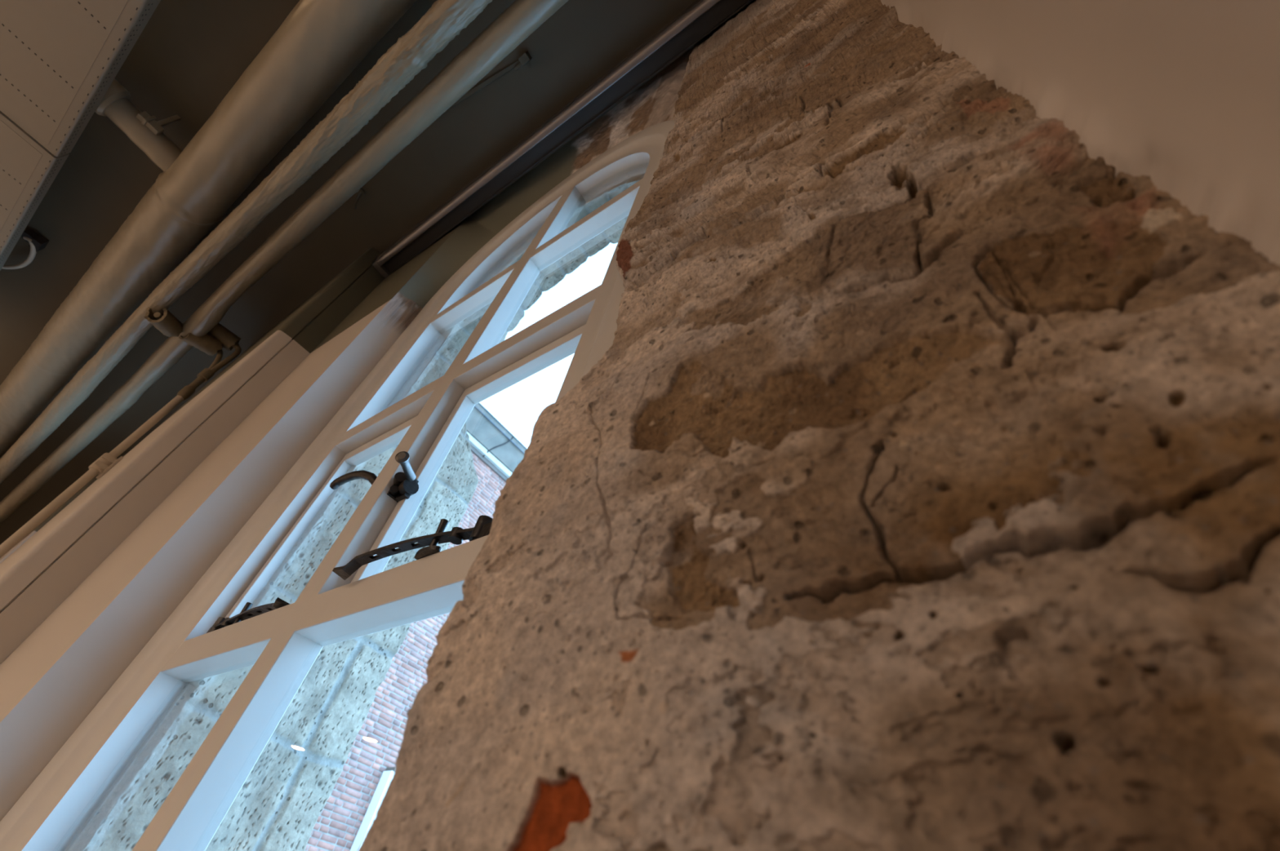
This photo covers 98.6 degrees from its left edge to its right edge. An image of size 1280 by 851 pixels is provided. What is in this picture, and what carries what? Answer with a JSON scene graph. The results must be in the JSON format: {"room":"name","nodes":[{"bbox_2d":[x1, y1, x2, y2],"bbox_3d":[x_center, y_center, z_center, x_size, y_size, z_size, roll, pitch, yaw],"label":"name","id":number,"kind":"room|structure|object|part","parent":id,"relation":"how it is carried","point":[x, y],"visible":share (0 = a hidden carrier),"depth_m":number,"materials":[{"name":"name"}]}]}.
{"room":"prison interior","nodes":[
{"label":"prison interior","id":0,"kind":"room"},
{"bbox_2d":[0,217,466,723],"bbox_3d":[-6.244,2.412,4.359,12.893,3.392,0.525,-22,-55,28],"label":"wall","id":1,"kind":"structure","parent":0,"point":[56,581],"depth_m":1.62,"materials":[{"name":"paint"}]},
{"bbox_2d":[0,306,241,558],"bbox_3d":[-2.524,0.521,1.792,0.170,3.246,0.422,-13,-51,22],"label":"tube","id":2,"kind":"object","parent":1,"relation":"attached to","point":[219,337],"visible":0.94,"depth_m":2.68,"materials":[{"name":"white metal"}]},
{"bbox_2d":[0,48,693,822],"bbox_3d":[-0.458,0.000,1.017,1.316,3.400,0.114,-22,-55,28],"label":"wall","id":3,"kind":"structure","parent":0,"point":[39,726],"depth_m":1.36,"materials":[{"name":"paint"}]},
{"bbox_2d":[0,120,674,850],"bbox_3d":[-0.426,0.093,1.008,1.253,3.267,0.102,-22,-55,28],"label":"window","id":4,"kind":"structure","parent":3,"relation":"in","point":[214,630],"depth_m":1.01,"materials":[{"name":"white paint"}]},
{"bbox_3d":[-0.648,0.199,1.187,0.398,0.532,0.030,-22,-55,28],"label":"sash","id":5,"kind":"part","parent":4,"relation":"part of","materials":[{"name":"white paint"}]},
{"bbox_3d":[-0.577,0.121,1.113,0.167,0.075,0.027,-11,-51,20],"label":"handle","id":6,"kind":"part","parent":4,"relation":"part of","materials":[{"name":"black metal"}]},
{"bbox_3d":[-0.435,0.112,1.009,0.036,0.043,0.046,-22,-55,28],"label":"handle plate","id":7,"kind":"part","parent":4,"relation":"part of","materials":[{"name":"black metal"}]},
{"bbox_3d":[-0.419,0.074,0.984,0.023,0.030,0.072,12,-47,0],"label":"handle","id":8,"kind":"part","parent":4,"relation":"part of","materials":[{"name":"metal"}]},
{"bbox_3d":[-0.261,0.040,0.966,0.403,0.532,0.030,-22,-55,28],"label":"sash","id":9,"kind":"part","parent":4,"relation":"part of","materials":[{"name":"white paint"}]},
{"bbox_2d":[64,165,648,850],"bbox_3d":[-0.328,-0.340,1.895,4.000,4.016,0.358,-22,-55,28],"label":"wall","id":10,"kind":"structure","parent":0,"point":[280,803],"depth_m":1.17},
{"bbox_2d":[0,0,753,545],"bbox_3d":[-8.012,-2.405,2.681,14.784,0.160,9.808,-22,-55,28],"label":"ceiling","id":11,"kind":"structure","parent":0,"point":[188,55],"depth_m":2.48,"materials":[{"name":"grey paint"}]},
{"bbox_2d":[1,229,48,269],"bbox_3d":[-3.458,-0.939,2.980,0.591,0.107,0.184,0,-48,11],"label":"cable","id":12,"kind":"object","parent":11,"relation":"attached to","point":[37,242],"visible":0.96,"depth_m":2.93,"materials":[{"name":"plastic"}]},
{"bbox_2d":[0,111,69,271],"bbox_3d":[-3.766,-1.456,2.281,1.923,0.065,1.946,-22,-55,28],"label":"ceiling panel","id":13,"kind":"object","parent":11,"relation":"attached to","point":[28,170],"visible":1,"depth_m":2.38,"materials":[{"name":"metal"}]},
{"bbox_2d":[0,0,160,156],"bbox_3d":[-2.176,-2.104,1.374,1.936,0.065,1.946,-22,-55,28],"label":"ceiling panel","id":14,"kind":"object","parent":11,"relation":"attached to","point":[60,59],"visible":1,"depth_m":2.02,"materials":[{"name":"metal"}]},
{"bbox_2d":[0,0,417,458],"bbox_3d":[-5.794,0.371,4.506,14.218,0.306,0.579,-22,-55,28],"label":"ceiling pipe","id":15,"kind":"object","parent":11,"relation":"attached to","point":[319,43],"visible":0.92,"depth_m":2.29,"materials":[{"name":"white metal"}]},
{"bbox_2d":[94,78,130,115],"bbox_3d":[-2.169,-1.337,2.240,0.150,0.150,0.077,-22,-55,28],"label":"pipe","id":16,"kind":"object","parent":15,"relation":"attached to","point":[116,95],"depth_m":2.22,"materials":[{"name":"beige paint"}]},
{"bbox_2d":[0,0,492,484],"bbox_3d":[-5.605,0.735,4.576,14.218,0.104,0.152,-22,-55,28],"label":"ceiling pipe","id":17,"kind":"object","parent":11,"relation":"attached to","point":[445,20],"visible":1,"depth_m":2.17,"materials":[{"name":"grey metal"}]},
{"bbox_2d":[0,0,568,524],"bbox_3d":[-5.513,0.803,4.689,14.218,0.118,0.127,-22,-55,28],"label":"ceiling pipe","id":18,"kind":"object","parent":11,"relation":"attached to","point":[522,18],"visible":0.98,"depth_m":2.24,"materials":[{"name":"grey metal"}]},
{"bbox_2d":[353,188,365,208],"bbox_3d":[-1.296,-1.038,2.522,0.031,0.037,0.104,36,-51,-21],"label":"ceiling hook","id":19,"kind":"object","parent":11,"relation":"attached to","point":[362,192],"visible":0.98,"depth_m":2.51,"materials":[{"name":"green paint"}]},
{"bbox_2d":[444,50,532,112],"bbox_3d":[-0.626,-1.312,2.143,0.490,0.033,0.034,-16,-53,24],"label":"strap","id":20,"kind":"object","parent":11,"relation":"attached to","point":[526,56],"visible":0.82,"depth_m":2.10,"materials":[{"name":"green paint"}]},
{"bbox_2d":[372,0,752,278],"bbox_3d":[-0.373,-1.144,2.194,2.163,0.114,0.098,-22,-55,28],"label":"rail","id":21,"kind":"object","parent":11,"relation":"attached to","point":[700,18],"visible":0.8,"depth_m":2.10,"materials":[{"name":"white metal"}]},
{"bbox_2d":[357,0,1279,850],"bbox_3d":[0.234,-0.248,0.651,0.615,3.424,0.204,-22,-55,28],"label":"stone wall","id":22,"kind":"structure","parent":0,"point":[915,486],"depth_m":0.25,"materials":[{"name":"beige stone"}]},
{"bbox_2d":[880,0,1279,265],"bbox_3d":[-2.405,-3.591,-1.941,0.024,3.392,9.824,-22,-55,28],"label":"wall","id":23,"kind":"structure","parent":0,"point":[1184,95],"depth_m":0.27,"materials":[{"name":"paint"}]},
{"label":"outside","id":24,"kind":"structure","parent":0,"visible":0},
{"bbox_3d":[5.368,11.419,8.097,44.800,0.064,28.384,-22,-55,28],"label":"ground","id":25,"kind":"structure","parent":24,"visible":0},
{"bbox_2d":[350,767,395,850],"bbox_3d":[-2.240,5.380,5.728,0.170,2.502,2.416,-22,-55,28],"label":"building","id":26,"kind":"structure","parent":25,"relation":"on","point":[387,776],"depth_m":5.76,"materials":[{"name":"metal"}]},
{"bbox_3d":[-2.090,4.685,6.487,0.170,0.422,2.400,-22,-55,28],"label":"cornice","id":27,"kind":"part","parent":26,"relation":"part of","materials":[{"name":"metal"}]},
{"bbox_2d":[305,402,526,850],"bbox_3d":[-3.950,2.521,6.796,2.142,7.424,4.520,-22,-55,28],"label":"brick building","id":28,"kind":"structure","parent":25,"relation":"on","point":[496,452],"depth_m":6.46,"materials":[{"name":"brick"}]}
]}

